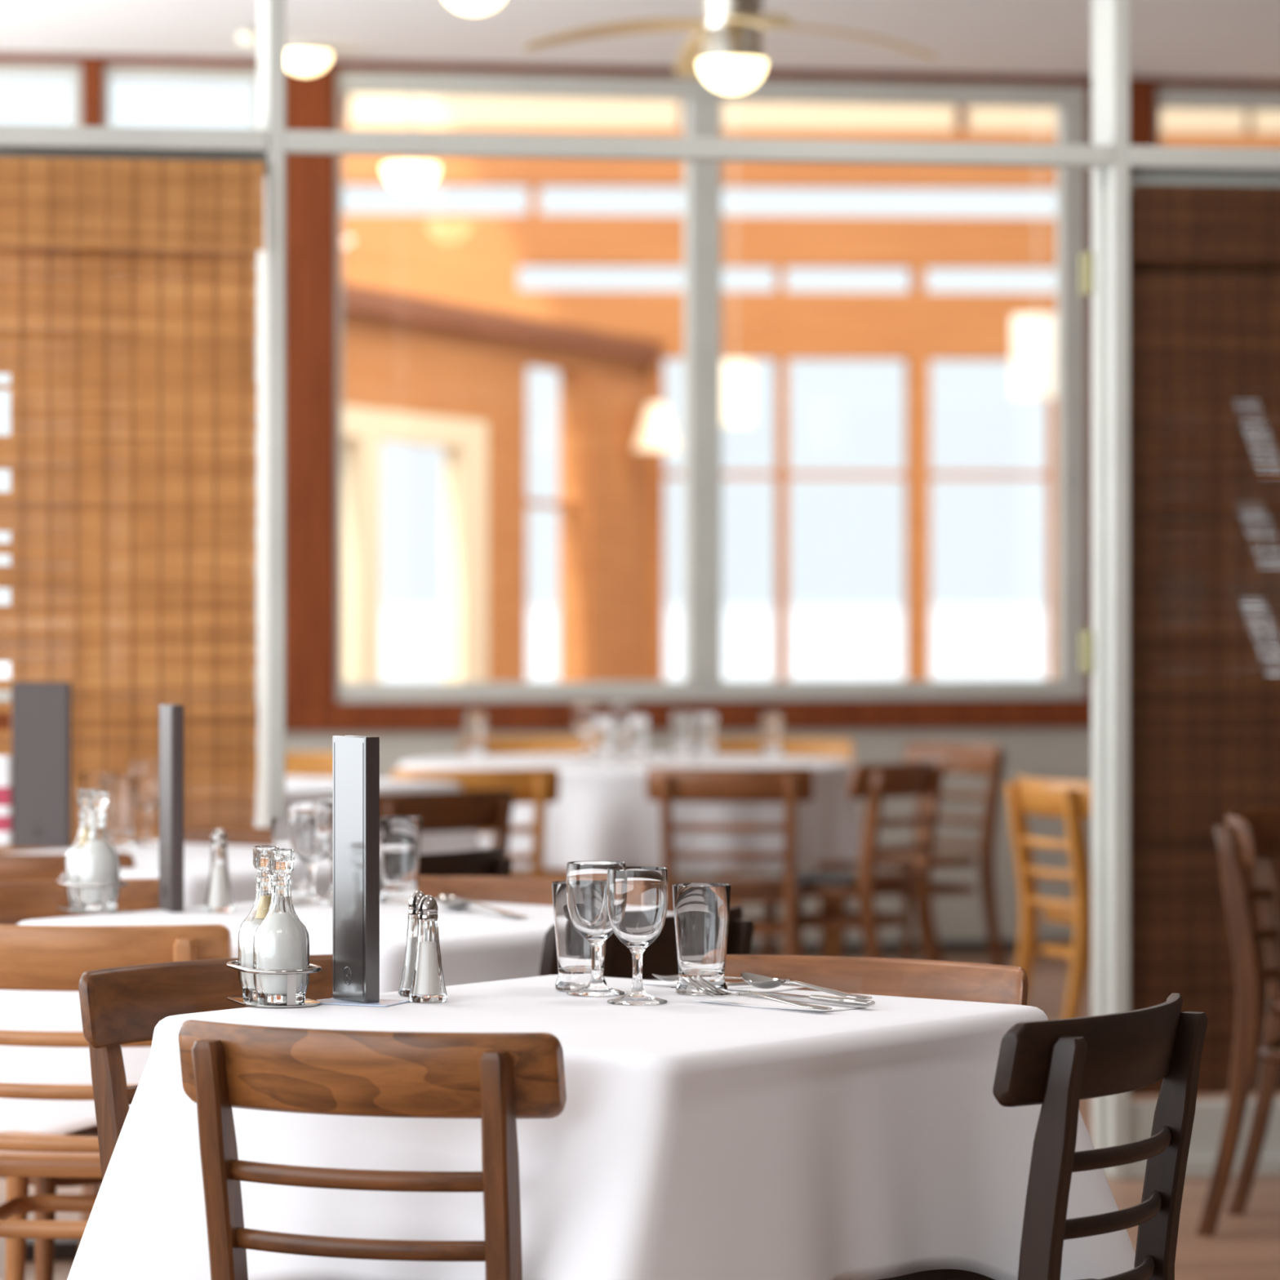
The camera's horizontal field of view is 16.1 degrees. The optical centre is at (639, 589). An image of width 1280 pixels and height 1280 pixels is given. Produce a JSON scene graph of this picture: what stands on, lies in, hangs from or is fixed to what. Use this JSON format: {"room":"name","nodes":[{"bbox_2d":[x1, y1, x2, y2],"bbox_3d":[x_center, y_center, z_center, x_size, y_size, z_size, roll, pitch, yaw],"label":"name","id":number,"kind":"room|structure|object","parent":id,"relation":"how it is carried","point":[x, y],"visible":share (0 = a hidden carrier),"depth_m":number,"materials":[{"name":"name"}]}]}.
{"room":"restaurant dining room","nodes":[
{"label":"restaurant dining room","id":0,"kind":"room"},
{"bbox_2d":[123,278,664,681],"bbox_3d":[-0.941,0.020,20.953,0.161,2.460,6.924,0,0,17],"label":"wall","id":1,"kind":"structure","parent":0,"point":[603,504],"depth_m":22.96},
{"bbox_2d":[118,256,662,361],"bbox_3d":[-0.956,-1.260,20.834,0.240,0.100,6.688,0,0,17],"label":"trim","id":2,"kind":"structure","parent":1,"relation":"attached to","point":[356,299],"depth_m":21.32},
{"bbox_2d":[342,405,487,682],"bbox_3d":[-1.132,0.225,20.351,0.100,2.049,2.507,0,0,17],"label":"door frame","id":3,"kind":"structure","parent":1,"relation":"in","point":[464,442],"depth_m":20.76,"materials":[{"name":"beige paint"}]},
{"bbox_2d":[633,403,680,450],"bbox_3d":[0.087,-0.843,23.474,0.248,0.242,0.248,0,0,-4],"label":"wall lamp","id":4,"kind":"object","parent":1,"relation":"attached to","point":[656,432],"visible":1,"depth_m":23.40,"materials":[{"name":"white"}]},
{"bbox_2d":[0,727,1271,943],"bbox_3d":[-0.798,0.862,15.280,9.200,0.776,0.140,0,0,-11],"label":"wall","id":5,"kind":"structure","parent":0,"point":[1059,753],"depth_m":15.56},
{"bbox_2d":[0,62,81,701],"bbox_3d":[-2.225,-0.680,14.975,0.752,2.115,0.080,0,0,-11],"label":"window","id":6,"kind":"structure","parent":5,"relation":"in","point":[73,71],"depth_m":14.99,"materials":[{"name":"grey paint"}]},
{"bbox_2d":[103,65,257,702],"bbox_3d":[-1.490,-0.680,15.111,0.599,2.115,0.080,0,0,-11],"label":"window","id":7,"kind":"structure","parent":5,"relation":"in","point":[109,71],"depth_m":15.10,"materials":[{"name":"grey paint"}]},
{"bbox_2d":[0,53,1279,732],"bbox_3d":[-0.795,-0.648,15.266,9.200,2.244,0.170,0,0,-11],"label":"trim","id":8,"kind":"structure","parent":5,"relation":"on","point":[311,705],"depth_m":15.14,"materials":[{"name":"red wood"}]},
{"bbox_2d":[335,70,1087,702],"bbox_3d":[0.254,-0.680,15.440,2.604,2.115,0.110,0,0,-11],"label":"window","id":9,"kind":"structure","parent":5,"relation":"in","point":[703,103],"depth_m":15.38,"materials":[{"name":"grey paint"}]},
{"bbox_2d":[749,938,1073,955],"bbox_3d":[-0.783,1.228,15.202,9.200,0.045,0.020,0,0,-11],"label":"baseboard","id":10,"kind":"structure","parent":5,"relation":"attached to","point":[957,947],"depth_m":15.51,"materials":[{"name":"grey"}]},
{"bbox_2d":[1155,87,1279,691],"bbox_3d":[2.437,-0.680,15.839,1.350,2.115,0.080,0,0,-11],"label":"window","id":11,"kind":"structure","parent":5,"relation":"in","point":[1166,97],"depth_m":15.72,"materials":[{"name":"grey paint"}]},
{"bbox_2d":[0,0,1279,79],"bbox_3d":[0.862,-1.845,6.323,9.600,0.150,18.320,0,0,-11],"label":"ceiling","id":12,"kind":"structure","parent":0,"point":[1209,39],"depth_m":14.33,"materials":[{"name":"white paint"}]},
{"bbox_2d":[285,44,330,74],"bbox_3d":[-1.093,-1.727,14.805,0.168,0.086,0.168,0,0,-11],"label":"ceiling light","id":13,"kind":"object","parent":12,"relation":"attached to","point":[300,59],"visible":0.91,"depth_m":14.74,"materials":[{"name":"white glass"}]},
{"bbox_2d":[524,0,936,92],"bbox_3d":[0.256,-1.577,12.600,0.872,0.387,0.872,0,0,33],"label":"ceiling fan","id":14,"kind":"object","parent":12,"relation":"hanging from","point":[727,51],"visible":1,"depth_m":12.54,"materials":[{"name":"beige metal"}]},
{"bbox_2d":[0,952,1279,1279],"bbox_3d":[-0.576,1.310,14.081,15.200,0.120,34.100,0,0,-11],"label":"floor","id":15,"kind":"structure","parent":0,"point":[1246,1246],"depth_m":9.06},
{"bbox_2d":[25,1238,79,1261],"bbox_3d":[-0.860,0.878,8.500,0.736,0.744,0.736,0,0,38],"label":"dining table","id":16,"kind":"object","parent":15,"relation":"on","point":[64,1249],"visible":0.04,"depth_m":8.44,"materials":[{"name":"brown wood"}]},
{"bbox_2d":[0,842,331,907],"bbox_3d":[-0.860,0.689,8.500,0.964,0.373,0.962,0,0,-44],"label":"tablecloth","id":17,"kind":"object","parent":16,"relation":"on","point":[197,856],"visible":0.11,"depth_m":8.22,"materials":[{"name":"white fabric"}]},
{"bbox_2d":[0,755,11,845],"bbox_3d":[-1.261,0.414,8.905,0.050,0.175,0.041,0,0,0],"label":"packet","id":18,"kind":"object","parent":17,"relation":"on","point":[5,761],"visible":0.88,"depth_m":8.88,"materials":[{"name":"white paper"}]},
{"bbox_2d":[11,681,71,848],"bbox_3d":[-1.165,0.341,8.827,0.118,0.322,0.021,0,0,14],"label":"menu","id":19,"kind":"object","parent":17,"relation":"on","point":[42,711],"visible":0.98,"depth_m":8.82,"materials":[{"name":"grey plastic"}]},
{"bbox_2d":[100,776,137,847],"bbox_3d":[-1.018,0.434,8.859,0.074,0.135,0.074,0,0,-11],"label":"tumbler","id":20,"kind":"object","parent":17,"relation":"on","point":[120,820],"visible":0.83,"depth_m":8.83,"materials":[{"name":"clear glass"}]},
{"bbox_2d":[128,759,159,843],"bbox_3d":[-0.979,0.420,8.998,0.075,0.163,0.075,0,0,-11],"label":"wine glass","id":21,"kind":"object","parent":17,"relation":"on","point":[147,771],"visible":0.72,"depth_m":8.97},
{"bbox_2d":[0,853,135,1241],"bbox_3d":[-1.129,0.863,8.321,0.448,0.775,0.442,0,0,4],"label":"dining chair","id":22,"kind":"object","parent":15,"relation":"on","point":[13,867],"visible":0.1,"depth_m":8.14,"materials":[{"name":"brown wood"}]},
{"bbox_2d":[0,877,160,1279],"bbox_3d":[-0.890,0.863,7.246,0.448,0.775,0.442,0,0,-34],"label":"dining chair","id":23,"kind":"object","parent":15,"relation":"on","point":[20,901],"visible":0.09,"depth_m":7.37,"materials":[{"name":"brown wood"}]},
{"bbox_2d":[0,924,231,1279],"bbox_3d":[-0.793,0.863,6.580,0.448,0.775,0.442,0,0,6],"label":"dining chair","id":24,"kind":"object","parent":15,"relation":"on","point":[33,957],"visible":0.48,"depth_m":6.42,"materials":[{"name":"brown wood"}]},
{"bbox_2d":[78,954,332,1181],"bbox_3d":[-0.445,0.863,5.677,0.448,0.775,0.442,0,0,-41],"label":"dining chair","id":25,"kind":"object","parent":15,"relation":"on","point":[121,1005],"visible":0.27,"depth_m":5.69,"materials":[{"name":"brown wood"}]},
{"bbox_2d":[183,826,271,845],"bbox_3d":[-0.755,0.863,8.868,0.448,0.775,0.442,0,0,20],"label":"dining chair","id":26,"kind":"object","parent":15,"relation":"on","point":[242,836],"visible":0.03,"depth_m":9.05,"materials":[{"name":"brown wood"}]},
{"bbox_2d":[257,0,285,827],"bbox_3d":[-0.763,-0.260,9.388,0.035,3.020,0.220,0,0,-11],"label":"post","id":27,"kind":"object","parent":15,"relation":"on","point":[271,13],"depth_m":9.28,"materials":[{"name":"grey paint"}]},
{"bbox_2d":[285,129,1113,168],"bbox_3d":[0.134,-0.919,9.472,1.758,0.044,0.063,0,0,-11],"label":"trim","id":28,"kind":"structure","parent":27,"relation":"attached to","point":[297,142],"depth_m":9.44,"materials":[{"name":"grey paint"}]},
{"bbox_2d":[215,752,332,777],"bbox_3d":[-0.992,0.863,13.041,0.448,0.775,0.442,0,0,-10],"label":"dining chair","id":29,"kind":"object","parent":15,"relation":"on","point":[297,764],"visible":0.03,"depth_m":13.20,"materials":[{"name":"orange wood"}]},
{"bbox_2d":[178,1019,566,1279],"bbox_3d":[-0.257,0.863,5.051,0.448,0.775,0.442,0,0,20],"label":"dining chair","id":30,"kind":"object","parent":15,"relation":"on","point":[498,1079],"visible":1,"depth_m":4.88,"materials":[{"name":"brown wood"}]},
{"bbox_2d":[379,846,512,895],"bbox_3d":[-0.487,0.863,8.299,0.442,0.775,0.448,0,0,38],"label":"dining chair","id":31,"kind":"object","parent":15,"relation":"on","point":[487,862],"visible":0.07,"depth_m":8.23,"materials":[{"name":"brown wood"}]},
{"bbox_2d":[379,788,513,857],"bbox_3d":[-0.554,0.863,10.774,0.448,0.775,0.442,0,0,-40],"label":"dining chair","id":32,"kind":"object","parent":15,"relation":"on","point":[468,811],"visible":0.19,"depth_m":10.65,"materials":[{"name":"brown wood"}]},
{"bbox_2d":[391,768,559,877],"bbox_3d":[-0.452,0.863,12.160,0.448,0.775,0.442,0,0,-8],"label":"dining chair","id":33,"kind":"object","parent":15,"relation":"on","point":[539,787],"visible":0.29,"depth_m":12.01,"materials":[{"name":"orange wood"}]},
{"bbox_2d":[417,875,566,906],"bbox_3d":[-0.231,0.863,7.313,0.448,0.775,0.442,0,0,24],"label":"dining chair","id":34,"kind":"object","parent":15,"relation":"on","point":[503,890],"visible":0.08,"depth_m":7.49,"materials":[{"name":"brown wood"}]},
{"bbox_2d":[460,737,594,878],"bbox_3d":[-0.338,0.863,14.440,0.448,0.775,0.442,0,0,-8],"label":"dining chair","id":35,"kind":"object","parent":15,"relation":"on","point":[494,745],"visible":0.06,"depth_m":14.59,"materials":[{"name":"orange wood"}]},
{"bbox_2d":[539,905,754,980],"bbox_3d":[-0.082,0.863,6.729,0.442,0.775,0.448,0,0,38],"label":"dining chair","id":36,"kind":"object","parent":15,"relation":"on","point":[660,957],"visible":0.06,"depth_m":6.58,"materials":[{"name":"brown wood"}]},
{"bbox_2d":[645,766,813,955],"bbox_3d":[0.252,0.863,12.260,0.448,0.775,0.442,0,0,6],"label":"dining chair","id":37,"kind":"object","parent":15,"relation":"on","point":[790,786],"visible":0.77,"depth_m":12.10,"materials":[{"name":"brown wood"}]},
{"bbox_2d":[715,738,853,955],"bbox_3d":[0.438,0.863,14.290,0.448,0.775,0.442,0,0,8],"label":"dining chair","id":38,"kind":"object","parent":15,"relation":"on","point":[837,748],"visible":0.11,"depth_m":14.43,"materials":[{"name":"orange wood"}]},
{"bbox_2d":[761,760,944,959],"bbox_3d":[0.598,0.863,12.535,0.442,0.775,0.448,0,0,32],"label":"dining chair","id":39,"kind":"object","parent":15,"relation":"on","point":[873,783],"visible":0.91,"depth_m":12.43,"materials":[{"name":"brown wood"}]},
{"bbox_2d":[724,955,1028,1005],"bbox_3d":[0.232,0.863,5.686,0.448,0.775,0.442,0,0,27],"label":"dining chair","id":40,"kind":"object","parent":15,"relation":"on","point":[884,976],"visible":0.15,"depth_m":5.82,"materials":[{"name":"brown wood"}]},
{"bbox_2d":[834,742,1005,965],"bbox_3d":[0.868,0.863,13.908,0.442,0.775,0.448,0,0,-35],"label":"dining chair","id":41,"kind":"object","parent":15,"relation":"on","point":[981,759],"visible":0.73,"depth_m":13.86,"materials":[{"name":"brown wood"}]},
{"bbox_2d":[878,992,1208,1279],"bbox_3d":[0.416,0.863,5.221,0.442,0.775,0.448,0,0,30],"label":"dining chair","id":42,"kind":"object","parent":15,"relation":"on","point":[1055,1064],"visible":0.96,"depth_m":5.07,"materials":[{"name":"brown wood"}]},
{"bbox_2d":[1004,775,1198,1018],"bbox_3d":[1.161,0.863,11.455,0.442,0.775,0.448,0,0,-20],"label":"dining chair","id":43,"kind":"object","parent":15,"relation":"on","point":[1070,800],"visible":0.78,"depth_m":11.34,"materials":[{"name":"orange wood"}]},
{"bbox_2d":[1195,806,1279,1236],"bbox_3d":[1.346,0.843,8.858,0.464,0.814,0.470,0,0,18],"label":"dining chair","id":44,"kind":"object","parent":15,"relation":"on","point":[1250,838],"visible":1,"depth_m":8.75,"materials":[{"name":"brown wood"}]},
{"bbox_3d":[-0.040,0.878,5.410,0.736,0.744,0.736,0,0,38],"label":"dining table","id":45,"kind":"object","parent":15,"relation":"on","visible":0},
{"bbox_2d":[66,974,1135,1279],"bbox_3d":[-0.040,0.689,5.410,0.963,0.373,0.962,0,0,-44],"label":"tablecloth","id":46,"kind":"object","parent":45,"relation":"on","point":[691,1140],"visible":0.7,"depth_m":5.14,"materials":[{"name":"white fabric"}]},
{"bbox_2d":[226,862,321,1007],"bbox_3d":[-0.446,0.415,5.518,0.097,0.172,0.169,0,0,-20],"label":"stand","id":47,"kind":"object","parent":46,"relation":"on","point":[291,974],"visible":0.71,"depth_m":5.45,"materials":[{"name":"silver metal"}]},
{"bbox_2d":[238,845,279,998],"bbox_3d":[-0.458,0.407,5.551,0.070,0.184,0.070,0,0,-20],"label":"cruet bottle","id":48,"kind":"object","parent":47,"relation":"in","point":[262,902],"visible":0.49,"depth_m":5.54,"materials":[{"name":"clear glass"}]},
{"bbox_2d":[253,848,309,1004],"bbox_3d":[-0.434,0.407,5.484,0.070,0.184,0.070,0,0,-20],"label":"cruet bottle","id":49,"kind":"object","parent":47,"relation":"in","point":[281,941],"visible":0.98,"depth_m":5.46,"materials":[{"name":"clear glass"}]},
{"bbox_2d":[319,997,410,1006],"bbox_3d":[-0.341,0.501,5.510,0.105,0.002,0.072,0,0,22],"label":"card","id":50,"kind":"object","parent":46,"relation":"on","point":[383,1002],"visible":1,"depth_m":5.49,"materials":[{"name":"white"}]},
{"bbox_2d":[332,734,379,1003],"bbox_3d":[-0.346,0.339,5.523,0.021,0.322,0.083,0,0,-33],"label":"menu","id":51,"kind":"object","parent":50,"relation":"on","point":[355,758],"visible":1,"depth_m":5.50,"materials":[{"name":"grey metal"}]},
{"bbox_2d":[398,890,425,996],"bbox_3d":[-0.275,0.437,5.607,0.046,0.130,0.046,0,0,12],"label":"salt shaker","id":52,"kind":"object","parent":46,"relation":"on","point":[415,897],"visible":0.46,"depth_m":5.60,"materials":[{"name":"clear glass"}]},
{"bbox_2d":[408,894,447,1003],"bbox_3d":[-0.259,0.437,5.526,0.046,0.130,0.046,0,0,12],"label":"salt shaker","id":53,"kind":"object","parent":46,"relation":"on","point":[428,985],"visible":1,"depth_m":5.51,"materials":[{"name":"clear glass"}]},
{"bbox_2d":[551,880,606,991],"bbox_3d":[-0.074,0.434,5.682,0.074,0.135,0.074,0,0,-11],"label":"tumbler","id":54,"kind":"object","parent":46,"relation":"on","point":[574,953],"visible":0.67,"depth_m":5.66,"materials":[{"name":"clear glass"}]},
{"bbox_2d":[566,860,626,996],"bbox_3d":[-0.054,0.420,5.626,0.075,0.163,0.075,0,0,-11],"label":"wine glass","id":55,"kind":"object","parent":46,"relation":"on","point":[586,881],"visible":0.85,"depth_m":5.60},
{"bbox_2d":[606,866,667,1004],"bbox_3d":[-0.003,0.420,5.509,0.075,0.163,0.075,0,0,-11],"label":"wine glass","id":56,"kind":"object","parent":46,"relation":"on","point":[637,896],"visible":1,"depth_m":5.48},
{"bbox_2d":[671,882,731,995],"bbox_3d":[0.077,0.434,5.635,0.074,0.135,0.074,0,0,-11],"label":"tumbler","id":57,"kind":"object","parent":46,"relation":"on","point":[701,910],"visible":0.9,"depth_m":5.61,"materials":[{"name":"clear glass"}]},
{"bbox_2d":[681,975,832,1009],"bbox_3d":[0.143,0.484,5.449,0.031,0.026,0.237,0,0,-43],"label":"fork","id":58,"kind":"object","parent":46,"relation":"on","point":[703,986],"visible":1,"depth_m":5.48,"materials":[{"name":"silver metal"}]},
{"bbox_2d":[693,995,867,1011],"bbox_3d":[0.170,0.501,5.482,0.205,0.002,0.085,0,0,43],"label":"napkin","id":59,"kind":"object","parent":46,"relation":"on","point":[740,1001],"visible":0.78,"depth_m":5.48,"materials":[{"name":"fabric"}]},
{"bbox_2d":[741,972,872,999],"bbox_3d":[0.203,0.485,5.555,0.049,0.018,0.232,0,0,-39],"label":"spoon","id":60,"kind":"object","parent":46,"relation":"on","point":[758,981],"visible":1,"depth_m":5.58,"materials":[{"name":"silver metal"}]},
{"bbox_2d":[741,972,791,989],"bbox_3d":[0.154,0.485,5.614,0.049,0.018,0.078,0,0,-39],"label":"bowl","id":61,"kind":"object","parent":60,"relation":"on","point":[758,981],"depth_m":5.60,"materials":[{"name":"silver metal"}]},
{"bbox_3d":[-0.420,0.878,6.950,0.736,0.744,0.736,0,0,38],"label":"dining table","id":62,"kind":"object","parent":15,"relation":"on","visible":0},
{"bbox_2d":[0,899,674,1134],"bbox_3d":[-0.420,0.689,6.950,0.963,0.373,0.962,0,0,-44],"label":"tablecloth","id":63,"kind":"object","parent":62,"relation":"on","point":[478,944],"visible":0.18,"depth_m":6.78,"materials":[{"name":"white fabric"}]},
{"bbox_2d":[56,803,128,913],"bbox_3d":[-0.857,0.415,7.102,0.097,0.172,0.169,0,0,-20],"label":"stand","id":64,"kind":"object","parent":63,"relation":"on","point":[62,881],"visible":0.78,"depth_m":7.03,"materials":[{"name":"silver metal"}]},
{"bbox_2d":[66,788,97,907],"bbox_3d":[-0.870,0.407,7.136,0.070,0.184,0.070,0,0,-20],"label":"cruet bottle","id":65,"kind":"object","parent":64,"relation":"on","point":[82,801],"visible":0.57,"depth_m":7.12,"materials":[{"name":"clear glass"}]},
{"bbox_2d":[75,791,119,911],"bbox_3d":[-0.845,0.407,7.069,0.070,0.184,0.070,0,0,-20],"label":"cruet bottle","id":66,"kind":"object","parent":64,"relation":"in","point":[98,862],"visible":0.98,"depth_m":7.05,"materials":[{"name":"white"}]},
{"bbox_2d":[159,703,183,911],"bbox_3d":[-0.734,0.341,7.094,0.021,0.322,0.083,0,0,-20],"label":"menu","id":67,"kind":"object","parent":63,"relation":"on","point":[171,716],"visible":1,"depth_m":7.06,"materials":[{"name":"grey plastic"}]},
{"bbox_2d":[204,827,235,912],"bbox_3d":[-0.656,0.437,7.073,0.046,0.130,0.046,0,0,12],"label":"salt shaker","id":68,"kind":"object","parent":63,"relation":"on","point":[219,898],"visible":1,"depth_m":7.06,"materials":[{"name":"clear glass"}]},
{"bbox_2d":[270,817,307,902],"bbox_3d":[-0.557,0.434,7.283,0.074,0.135,0.074,0,0,-11],"label":"tumbler","id":69,"kind":"object","parent":63,"relation":"on","point":[279,825],"visible":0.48,"depth_m":7.25,"materials":[{"name":"clear glass"}]},
{"bbox_2d":[288,800,332,906],"bbox_3d":[-0.523,0.420,7.221,0.075,0.163,0.075,0,0,-11],"label":"wine glass","id":70,"kind":"object","parent":63,"relation":"on","point":[309,822],"visible":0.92,"depth_m":7.20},
{"bbox_2d":[379,816,422,903],"bbox_3d":[-0.386,0.434,7.283,0.074,0.135,0.074,0,0,-11],"label":"tumbler","id":71,"kind":"object","parent":63,"relation":"on","point":[400,837],"visible":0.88,"depth_m":7.25,"materials":[{"name":"clear glass"}]},
{"bbox_3d":[-1.000,0.878,11.800,0.736,0.744,0.736,0,0,38],"label":"dining table","id":72,"kind":"object","parent":15,"relation":"on","visible":0},
{"bbox_2d":[71,774,482,853],"bbox_3d":[-1.000,0.689,11.800,0.963,0.373,0.962,0,0,-44],"label":"tablecloth","id":73,"kind":"object","parent":72,"relation":"on","point":[298,788],"visible":0.11,"depth_m":11.73,"materials":[{"name":"white fabric"}]},
{"bbox_3d":[-0.040,0.878,13.300,1.320,0.744,1.320,0,0,38],"label":"round table","id":74,"kind":"object","parent":15,"relation":"on","visible":0},
{"bbox_2d":[397,752,862,870],"bbox_3d":[-0.042,0.643,13.313,1.437,0.280,1.444,0,0,38],"label":"tablecloth","id":75,"kind":"object","parent":74,"relation":"on","point":[602,811],"visible":0.56,"depth_m":12.68,"materials":[{"name":"white fabric"}]},
{"bbox_2d":[463,711,488,755],"bbox_3d":[-0.496,0.434,13.695,0.074,0.135,0.074,0,0,-11],"label":"tumbler","id":76,"kind":"object","parent":75,"relation":"on","point":[475,722],"visible":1,"depth_m":13.67,"materials":[{"name":"clear glass"}]},
{"bbox_2d":[573,703,598,759],"bbox_3d":[-0.161,0.420,13.427,0.075,0.163,0.075,0,0,-11],"label":"wine glass","id":77,"kind":"object","parent":75,"relation":"on","point":[583,713],"visible":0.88,"depth_m":13.40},
{"bbox_2d":[591,715,617,763],"bbox_3d":[-0.104,0.434,13.120,0.074,0.135,0.074,0,0,-11],"label":"tumbler","id":78,"kind":"object","parent":75,"relation":"on","point":[604,727],"visible":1,"depth_m":13.09,"materials":[{"name":"clear glass"}]},
{"bbox_2d":[608,702,634,757],"bbox_3d":[-0.056,0.420,13.587,0.075,0.163,0.075,0,0,-11],"label":"wine glass","id":79,"kind":"object","parent":75,"relation":"on","point":[619,709],"visible":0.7,"depth_m":13.56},
{"bbox_2d":[624,715,649,762],"bbox_3d":[-0.008,0.434,13.221,0.074,0.135,0.074,0,0,-11],"label":"tumbler","id":80,"kind":"object","parent":75,"relation":"on","point":[637,726],"visible":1,"depth_m":13.19,"materials":[{"name":"clear glass"}]},
{"bbox_2d":[670,711,694,757],"bbox_3d":[0.127,0.434,13.587,0.074,0.135,0.074,0,0,-11],"label":"tumbler","id":81,"kind":"object","parent":75,"relation":"on","point":[682,722],"visible":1,"depth_m":13.56,"materials":[{"name":"clear glass"}]},
{"bbox_2d":[693,713,718,759],"bbox_3d":[0.196,0.434,13.427,0.074,0.135,0.074,0,0,-11],"label":"tumbler","id":82,"kind":"object","parent":75,"relation":"on","point":[705,724],"visible":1,"depth_m":13.40,"materials":[{"name":"clear glass"}]},
{"bbox_2d":[760,711,784,757],"bbox_3d":[0.397,0.434,13.587,0.074,0.135,0.074,0,0,-11],"label":"tumbler","id":83,"kind":"object","parent":75,"relation":"on","point":[771,722],"visible":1,"depth_m":13.56,"materials":[{"name":"clear glass"}]},
{"bbox_2d":[0,608,1279,682],"bbox_3d":[-32.894,1.440,177.478,300.000,0.120,299.000,0,0,-11],"label":"ground","id":84,"kind":"structure","parent":0,"point":[825,644],"depth_m":114.07,"materials":[{"name":"white"}]},
{"bbox_2d":[342,93,1279,681],"bbox_3d":[1.447,-1.400,24.201,6.595,5.300,0.201,0,0,-4],"label":"wall","id":85,"kind":"structure","parent":0,"point":[474,260],"depth_m":24.06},
{"bbox_2d":[342,94,1249,133],"bbox_3d":[1.444,-2.529,24.251,6.595,0.176,0.101,0,0,-4],"label":"trim","id":86,"kind":"structure","parent":85,"relation":"attached to","point":[960,110],"depth_m":24.22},
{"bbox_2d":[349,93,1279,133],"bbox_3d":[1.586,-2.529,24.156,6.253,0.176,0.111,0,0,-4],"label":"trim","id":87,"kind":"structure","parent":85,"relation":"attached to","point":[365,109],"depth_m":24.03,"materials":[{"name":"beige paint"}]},
{"bbox_2d":[1129,1097,1279,1178],"bbox_3d":[2.911,1.173,10.011,3.827,0.154,0.095,0,0,-11],"label":"wall","id":88,"kind":"structure","parent":0,"point":[1210,1114],"depth_m":9.67,"materials":[{"name":"grey paint"}]},
{"bbox_2d":[1093,168,1105,1174],"bbox_3d":[0.982,0.176,9.682,0.014,2.147,0.042,0,0,-11],"label":"trim","id":89,"kind":"structure","parent":88,"relation":"attached to","point":[1100,174],"depth_m":9.66,"materials":[{"name":"grey paint"}]},
{"bbox_2d":[1091,0,1129,1179],"bbox_3d":[1.006,-0.260,9.691,0.036,3.020,0.170,0,0,-11],"label":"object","id":90,"kind":"structure","parent":88,"relation":"attached to","point":[1110,19],"depth_m":9.61,"materials":[{"name":"grey paint"}]},
{"bbox_3d":[1.726,-4.125,20.211,6.595,0.150,8.600,0,0,-4],"label":"ceiling","id":91,"kind":"structure","parent":0,"visible":0},
{"bbox_2d":[382,95,438,191],"bbox_3d":[-0.860,-2.771,17.000,0.209,2.559,0.209,0,0,-11],"label":"pendant lamp","id":92,"kind":"object","parent":91,"relation":"hanging from","point":[406,177],"visible":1,"depth_m":16.93,"materials":[{"name":"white glass"}]},
{"bbox_2d":[721,101,754,424],"bbox_3d":[0.415,-2.390,20.000,0.175,3.319,0.175,0,0,-11],"label":"pendant lamp","id":93,"kind":"object","parent":91,"relation":"hanging from","point":[737,375],"visible":0.68,"depth_m":19.92,"materials":[{"name":"white"}]},
{"bbox_2d":[1010,107,1056,398],"bbox_3d":[1.754,-2.449,20.000,0.234,3.202,0.234,0,0,-11],"label":"pendant lamp","id":94,"kind":"object","parent":91,"relation":"hanging from","point":[1033,335],"visible":0.73,"depth_m":19.90,"materials":[{"name":"glass"}]},
{"bbox_3d":[-3.733,-0.260,5.461,0.150,3.020,18.100,0,0,-11],"label":"wall","id":95,"kind":"structure","parent":0,"visible":0},
{"bbox_2d":[0,149,264,177],"bbox_3d":[-2.522,-0.875,9.057,3.542,0.045,0.090,0,0,-11],"label":"trim","id":96,"kind":"structure","parent":95,"relation":"attached to","point":[3,153],"depth_m":9.29,"materials":[{"name":"grey"}]},
{"bbox_2d":[0,156,264,853],"bbox_3d":[-1.055,-0.111,9.237,0.574,1.528,0.065,0,0,-11],"label":"bamboo blind","id":97,"kind":"object","parent":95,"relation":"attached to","point":[80,209],"visible":0.93,"depth_m":9.25,"materials":[{"name":"brown"}]},
{"bbox_2d":[0,124,267,153],"bbox_3d":[-2.517,-0.919,9.031,3.542,0.044,0.163,0,0,-11],"label":"trim","id":98,"kind":"structure","parent":95,"relation":"attached to","point":[33,137],"depth_m":9.23,"materials":[{"name":"grey paint"}]},
{"bbox_3d":[5.461,-0.260,7.165,0.150,3.020,18.100,0,0,-11],"label":"wall","id":99,"kind":"structure","parent":0,"visible":0},
{"bbox_2d":[1129,167,1279,191],"bbox_3d":[2.905,-0.872,10.048,3.826,0.050,0.120,0,0,-11],"label":"trim","id":100,"kind":"structure","parent":99,"relation":"attached to","point":[1178,176],"depth_m":9.67,"materials":[{"name":"grey"}]},
{"bbox_2d":[1129,184,1279,1095],"bbox_3d":[2.728,0.108,9.974,3.424,1.942,0.045,0,0,-11],"label":"bamboo blind","id":101,"kind":"object","parent":99,"relation":"attached to","point":[1193,579],"visible":0.91,"depth_m":9.70,"materials":[{"name":"brown"}]},
{"bbox_2d":[1129,145,1279,170],"bbox_3d":[2.907,-0.919,10.036,3.826,0.044,0.163,0,0,-11],"label":"trim","id":102,"kind":"structure","parent":99,"relation":"attached to","point":[1140,157],"depth_m":9.64,"materials":[{"name":"grey paint"}]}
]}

